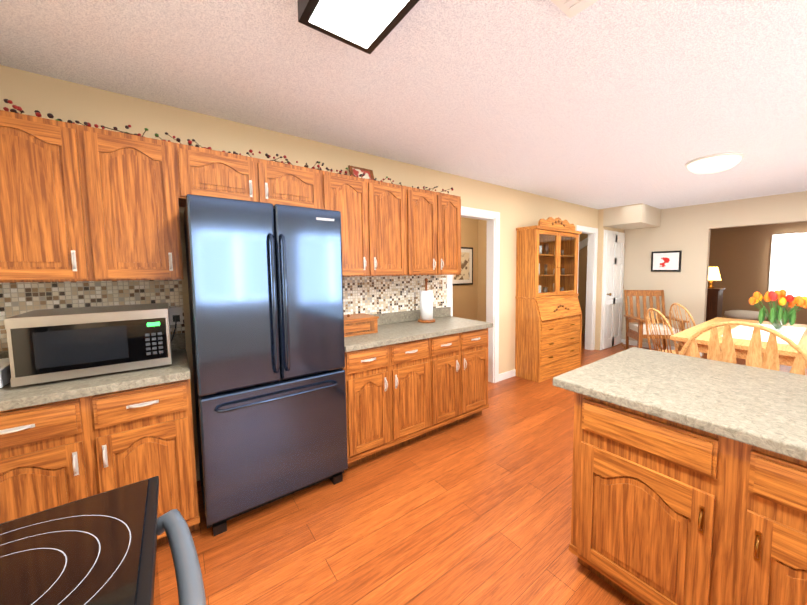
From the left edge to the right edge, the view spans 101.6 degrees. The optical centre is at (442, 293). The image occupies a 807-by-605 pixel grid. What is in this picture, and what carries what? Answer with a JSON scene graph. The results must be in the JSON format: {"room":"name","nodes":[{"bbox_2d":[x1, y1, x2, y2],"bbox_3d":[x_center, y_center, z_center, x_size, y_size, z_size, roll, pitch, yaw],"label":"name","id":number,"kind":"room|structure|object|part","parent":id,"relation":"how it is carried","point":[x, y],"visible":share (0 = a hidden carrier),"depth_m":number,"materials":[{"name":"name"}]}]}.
{"room":"dining room and kitchen","nodes":[
{"label":"dining room and kitchen","id":0,"kind":"room"},
{"bbox_2d":[0,65,623,480],"bbox_3d":[0.553,-0.096,3.979,7.420,2.440,0.210,-4,5,-39],"label":"wall","id":1,"kind":"structure","parent":0,"point":[30,93],"depth_m":2.42,"materials":[{"name":"beige paint"}]},
{"bbox_2d":[0,110,183,282],"bbox_3d":[-1.875,-0.449,1.705,0.774,0.758,0.327,-4,5,-39],"label":"upper cabinet","id":2,"kind":"object","parent":1,"relation":"attached to","point":[81,203],"depth_m":1.60,"materials":[{"name":"brown wood"}]},
{"bbox_2d":[3,99,453,193],"bbox_3d":[-1.049,-0.924,2.326,2.903,0.076,0.266,-4,5,-39],"label":"garland","id":3,"kind":"object","parent":2,"relation":"on","point":[37,112],"visible":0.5,"depth_m":1.88,"materials":[{"name":"brown"}]},
{"bbox_2d":[0,275,446,350],"bbox_3d":[-1.087,0.087,2.605,2.997,0.452,0.010,-4,5,-39],"label":"tile backsplash","id":4,"kind":"structure","parent":1,"relation":"attached to","point":[370,295],"depth_m":2.01,"materials":[{"name":"tile"}]},
{"bbox_2d":[169,307,182,341],"bbox_3d":[-1.704,0.218,2.064,0.103,0.262,0.049,-4,5,-39],"label":"electrical outlet plate","id":5,"kind":"object","parent":4,"relation":"attached to","point":[176,315],"visible":0.85,"depth_m":2.08,"materials":[{"name":"white paint"}]},
{"bbox_2d":[180,144,323,208],"bbox_3d":[-1.269,-0.717,2.189,0.801,0.300,0.327,-4,5,-39],"label":"upper cabinet","id":6,"kind":"object","parent":1,"relation":"attached to","point":[203,171],"depth_m":2.03,"materials":[{"name":"brown wood"}]},
{"bbox_2d":[324,171,415,276],"bbox_3d":[-0.661,-0.529,2.706,0.775,0.758,0.327,-4,5,-39],"label":"upper cabinet","id":7,"kind":"object","parent":1,"relation":"attached to","point":[378,218],"depth_m":2.59,"materials":[{"name":"brown wood"}]},
{"bbox_2d":[348,165,373,178],"bbox_3d":[-0.687,-0.997,2.782,0.220,0.163,0.071,-4,5,-39],"label":"frame","id":8,"kind":"object","parent":7,"relation":"on","point":[356,171],"visible":0.37,"depth_m":2.78,"materials":[{"name":"brown wood"}]},
{"bbox_2d":[416,188,460,274],"bbox_3d":[-0.187,-0.560,3.097,0.694,0.758,0.327,-4,5,-39],"label":"upper cabinet","id":9,"kind":"object","parent":1,"relation":"attached to","point":[438,215],"depth_m":3.00,"materials":[{"name":"brown wood"}]},
{"bbox_2d":[447,206,701,382],"bbox_3d":[3.830,-0.009,4.796,9.300,2.115,6.900,-4,5,-39],"label":"door frame","id":10,"kind":"structure","parent":1,"relation":"attached to","point":[492,218],"depth_m":4.11,"materials":[{"name":"white paint"}]},
{"bbox_2d":[603,234,624,348],"bbox_3d":[3.122,-0.047,5.902,0.729,2.018,0.108,-4,5,-39],"label":"closet door","id":11,"kind":"structure","parent":1,"relation":"in","point":[613,287],"depth_m":5.89,"materials":[{"name":"white paint"}]},
{"bbox_2d":[0,0,806,209],"bbox_3d":[2.857,-1.402,4.606,12.100,0.050,8.200,-4,5,-39],"label":"ceiling","id":12,"kind":"structure","parent":0,"point":[601,104],"depth_m":1.76,"materials":[{"name":"white paint"}]},
{"bbox_2d":[297,0,418,53],"bbox_3d":[-0.048,-1.048,0.870,0.300,0.077,1.220,-4,5,-39],"label":"ceiling light panel","id":13,"kind":"object","parent":12,"relation":"attached to","point":[367,26],"visible":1,"depth_m":1.23,"materials":[{"name":"glowing white plastic diffuser"},{"name":"dark brown wood frame"}]},
{"bbox_2d":[551,0,598,17],"bbox_3d":[0.493,-1.099,1.107,0.300,0.016,0.300,-4,5,-39],"label":"ceiling vent","id":14,"kind":"object","parent":12,"relation":"in","point":[570,8],"visible":1,"depth_m":1.25,"materials":[{"name":"white paint"}]},
{"bbox_2d":[685,152,743,173],"bbox_3d":[2.557,-1.211,3.096,0.430,0.104,0.430,-4,5,-39],"label":"dome ceiling light","id":15,"kind":"object","parent":12,"relation":"attached to","point":[713,163],"visible":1,"depth_m":2.99,"materials":[{"name":"white glass"}]},
{"bbox_2d":[453,217,481,320],"bbox_3d":[-0.651,-0.211,5.612,3.650,2.440,0.111,-4,5,-39],"label":"wall","id":16,"kind":"structure","parent":0,"point":[469,301],"depth_m":6.55,"materials":[{"name":"brown paint"}]},
{"bbox_2d":[452,247,472,285],"bbox_3d":[0.358,-0.541,6.351,0.620,0.740,0.022,-4,5,-39],"label":"picture frame","id":17,"kind":"object","parent":16,"relation":"attached to","point":[465,277],"visible":0.64,"depth_m":6.41,"materials":[{"name":"black"}]},
{"bbox_2d":[157,333,806,604],"bbox_3d":[2.869,1.081,4.790,12.100,0.050,8.200,-4,5,-39],"label":"floor","id":18,"kind":"structure","parent":0,"point":[476,510],"depth_m":1.79,"materials":[{"name":"laminate"}]},
{"bbox_2d":[0,379,199,545],"bbox_3d":[-1.768,0.870,1.677,0.778,0.875,0.649,-4,5,-39],"label":"base cabinet","id":19,"kind":"object","parent":18,"relation":"on","point":[55,454],"visible":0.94,"depth_m":1.48,"materials":[{"name":"brown wood"}]},
{"bbox_2d":[0,333,190,410],"bbox_3d":[-1.769,0.360,1.638,0.771,0.142,0.633,-4,5,-39],"label":"countertop","id":20,"kind":"structure","parent":19,"relation":"on","point":[178,369],"depth_m":1.49,"materials":[{"name":"stone"}]},
{"bbox_2d":[0,358,10,387],"bbox_3d":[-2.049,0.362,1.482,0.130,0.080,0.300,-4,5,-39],"label":"toaster","id":21,"kind":"object","parent":20,"relation":"on","point":[5,373],"visible":0.39,"depth_m":1.46,"materials":[{"name":"silver metal"}]},
{"bbox_2d":[4,303,171,386],"bbox_3d":[-1.763,0.231,1.703,0.525,0.306,0.412,-4,5,-39],"label":"microwave","id":22,"kind":"object","parent":20,"relation":"on","point":[47,345],"visible":1,"depth_m":1.53,"materials":[{"name":"silver metal"}]},
{"bbox_2d":[0,476,205,604],"bbox_3d":[-0.693,0.850,0.351,0.744,1.100,0.768,-4,5,-39],"label":"range","id":23,"kind":"object","parent":18,"relation":"on","point":[99,549],"visible":1,"depth_m":0.60,"materials":[{"name":"black glass"}]},
{"bbox_3d":[-0.440,0.563,0.541,0.084,0.047,0.698,-4,5,-39],"label":"handle","id":24,"kind":"part","parent":23,"relation":"part of","materials":[{"name":"silver metal"}]},
{"bbox_2d":[184,194,347,535],"bbox_3d":[-1.118,0.373,2.108,0.776,1.795,0.685,-4,5,-39],"label":"fridge","id":25,"kind":"object","parent":18,"relation":"on","point":[265,286],"visible":1,"depth_m":1.83,"materials":[{"name":"grey metal"}]},
{"bbox_2d":[342,337,433,467],"bbox_3d":[-0.574,0.790,2.682,0.725,0.876,0.617,-4,5,-39],"label":"base cabinet","id":26,"kind":"object","parent":18,"relation":"on","point":[398,395],"depth_m":2.43,"materials":[{"name":"brown wood"}]},
{"bbox_2d":[344,307,492,351],"bbox_3d":[-0.285,0.262,2.862,1.452,0.142,0.633,-4,5,-39],"label":"countertop","id":27,"kind":"structure","parent":26,"relation":"on","point":[399,327],"depth_m":2.85,"materials":[{"name":"stone"}]},
{"bbox_2d":[344,313,378,336],"bbox_3d":[-0.749,0.238,2.603,0.390,0.150,0.281,-4,5,-39],"label":"bread box","id":28,"kind":"object","parent":27,"relation":"on","point":[359,324],"visible":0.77,"depth_m":2.54,"materials":[{"name":"brown wood"}]},
{"bbox_2d":[418,278,434,322],"bbox_3d":[-0.161,0.057,3.157,0.170,0.424,0.170,-4,5,-39],"label":"paper towel holder","id":29,"kind":"object","parent":27,"relation":"on","point":[426,305],"visible":1,"depth_m":3.11,"materials":[{"name":"white paper"}]},
{"bbox_2d":[434,328,488,432],"bbox_3d":[-0.023,0.753,3.136,0.705,0.876,0.617,-4,5,-39],"label":"base cabinet","id":30,"kind":"object","parent":18,"relation":"on","point":[460,359],"depth_m":2.89,"materials":[{"name":"brown wood"}]},
{"bbox_2d":[515,217,581,382],"bbox_3d":[1.490,0.029,4.482,1.080,2.108,0.399,-4,5,-39],"label":"hutch","id":31,"kind":"object","parent":18,"relation":"on","point":[548,331],"visible":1,"depth_m":4.28,"materials":[{"name":"brown wood"}]},
{"bbox_2d":[620,290,688,350],"bbox_3d":[3.357,0.486,5.205,0.680,1.059,0.972,0,4,8],"label":"rocking chair","id":32,"kind":"object","parent":18,"relation":"on","point":[637,332],"visible":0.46,"depth_m":5.47,"materials":[{"name":"brown wood"}]},
{"bbox_2d":[645,308,702,357],"bbox_3d":[2.677,0.645,3.729,0.638,0.984,0.620,-4,5,-39],"label":"dining chair","id":33,"kind":"object","parent":18,"relation":"on","point":[675,351],"visible":0.44,"depth_m":3.69,"materials":[{"name":"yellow wood"}]},
{"bbox_2d":[669,303,699,352],"bbox_3d":[3.325,0.602,4.263,0.638,0.984,0.620,-4,5,-39],"label":"dining chair","id":34,"kind":"object","parent":18,"relation":"on","point":[689,316],"visible":0.38,"depth_m":4.24,"materials":[{"name":"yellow wood"}]},
{"bbox_2d":[569,392,806,604],"bbox_3d":[1.429,0.894,1.138,0.901,0.875,1.648,-4,5,-39],"label":"kitchen island","id":35,"kind":"object","parent":18,"relation":"on","point":[665,512],"visible":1,"depth_m":1.17,"materials":[{"name":"brown wood"}]},
{"bbox_2d":[552,347,806,461],"bbox_3d":[1.458,0.434,1.110,0.935,0.040,1.850,-4,5,-39],"label":"island countertop","id":36,"kind":"structure","parent":35,"relation":"on","point":[763,408],"depth_m":1.33,"materials":[{"name":"stone"}]},
{"bbox_2d":[706,267,724,320],"bbox_3d":[5.041,0.215,6.179,0.440,1.451,0.340,-4,5,-39],"label":"side table","id":37,"kind":"object","parent":18,"relation":"on","point":[714,303],"depth_m":6.02,"materials":[{"name":"brown wood"}]},
{"bbox_3d":[5.038,-0.309,6.140,0.300,0.400,0.300,-4,5,-39],"label":"table lamp","id":38,"kind":"part","parent":37,"relation":"part of","materials":[{"name":"white fabric"}]},
{"bbox_2d":[670,317,806,368],"bbox_3d":[3.314,0.772,3.414,1.930,0.765,1.100,-4,5,-39],"label":"dining table","id":39,"kind":"object","parent":18,"relation":"on","point":[787,353],"visible":0.23,"depth_m":3.05,"materials":[{"name":"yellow wood"}]},
{"bbox_2d":[722,323,805,343],"bbox_3d":[3.321,0.389,3.360,1.250,0.003,0.500,-4,5,-39],"label":"table runner","id":40,"kind":"object","parent":39,"relation":"on","point":[794,334],"visible":0.43,"depth_m":3.28,"materials":[{"name":"white fabric"}]},
{"bbox_2d":[749,289,806,332],"bbox_3d":[3.378,0.171,3.297,0.377,0.440,0.430,-4,5,-39],"label":"vase","id":41,"kind":"object","parent":40,"relation":"on","point":[778,314],"visible":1,"depth_m":3.25,"materials":[{"name":"clear glass"}]},
{"bbox_2d":[679,321,806,374],"bbox_3d":[1.851,0.701,2.007,0.577,1.134,0.684,-4,5,-39],"label":"dining chair","id":42,"kind":"object","parent":18,"relation":"on","point":[754,357],"visible":0.33,"depth_m":1.79,"materials":[{"name":"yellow wood"}]},
{"bbox_2d":[724,310,767,320],"bbox_3d":[6.705,0.619,7.262,0.720,0.470,0.720,-4,5,-39],"label":"sofa","id":43,"kind":"object","parent":18,"relation":"on","point":[744,314],"visible":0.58,"depth_m":7.07,"materials":[{"name":"beige fabric"}]},
{"bbox_2d":[578,233,587,333],"bbox_3d":[3.198,-0.341,7.110,0.100,2.440,1.260,-4,5,-39],"label":"wall","id":44,"kind":"structure","parent":0,"point":[582,268],"depth_m":7.19,"materials":[{"name":"brown paint"}]},
{"bbox_2d":[579,237,587,249],"bbox_3d":[3.137,-1.145,7.016,0.028,0.820,1.240,-4,5,-39],"label":"trim","id":45,"kind":"structure","parent":44,"relation":"attached to","point":[583,243],"depth_m":7.10,"materials":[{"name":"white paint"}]},
{"bbox_2d":[603,203,660,229],"bbox_3d":[3.242,-1.307,5.603,0.850,0.290,0.590,-4,5,-39],"label":"soffit","id":46,"kind":"structure","parent":0,"point":[636,216],"depth_m":5.37,"materials":[{"name":"beige paint"}]},
{"bbox_2d":[706,229,713,306],"bbox_3d":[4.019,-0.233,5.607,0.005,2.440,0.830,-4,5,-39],"label":"wall","id":47,"kind":"structure","parent":0,"point":[712,230],"depth_m":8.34,"materials":[{"name":"beige paint"}]},
{"bbox_2d":[621,191,806,355],"bbox_3d":[4.998,-0.144,4.330,0.120,2.440,4.910,-4,5,-39],"label":"wall","id":48,"kind":"structure","parent":0,"point":[686,230],"depth_m":5.37,"materials":[{"name":"beige paint"}]},
{"bbox_2d":[651,251,681,271],"bbox_3d":[3.821,-0.558,5.609,0.022,0.350,0.440,-4,5,-39],"label":"picture frame","id":49,"kind":"object","parent":48,"relation":"attached to","point":[665,261],"visible":0.95,"depth_m":5.59,"materials":[{"name":"black"}]},
{"bbox_2d":[710,222,806,324],"bbox_3d":[8.248,-0.343,6.809,0.100,2.440,4.600,-4,5,-39],"label":"wall","id":50,"kind":"structure","parent":0,"point":[739,257],"depth_m":7.87,"materials":[{"name":"brown paint"}]},
{"bbox_2d":[768,232,806,296],"bbox_3d":[7.834,-0.639,7.252,0.085,1.410,0.820,-4,5,-39],"label":"living room window","id":51,"kind":"structure","parent":50,"relation":"in","point":[788,261],"depth_m":7.34,"materials":[{"name":"white glass"}]}
]}

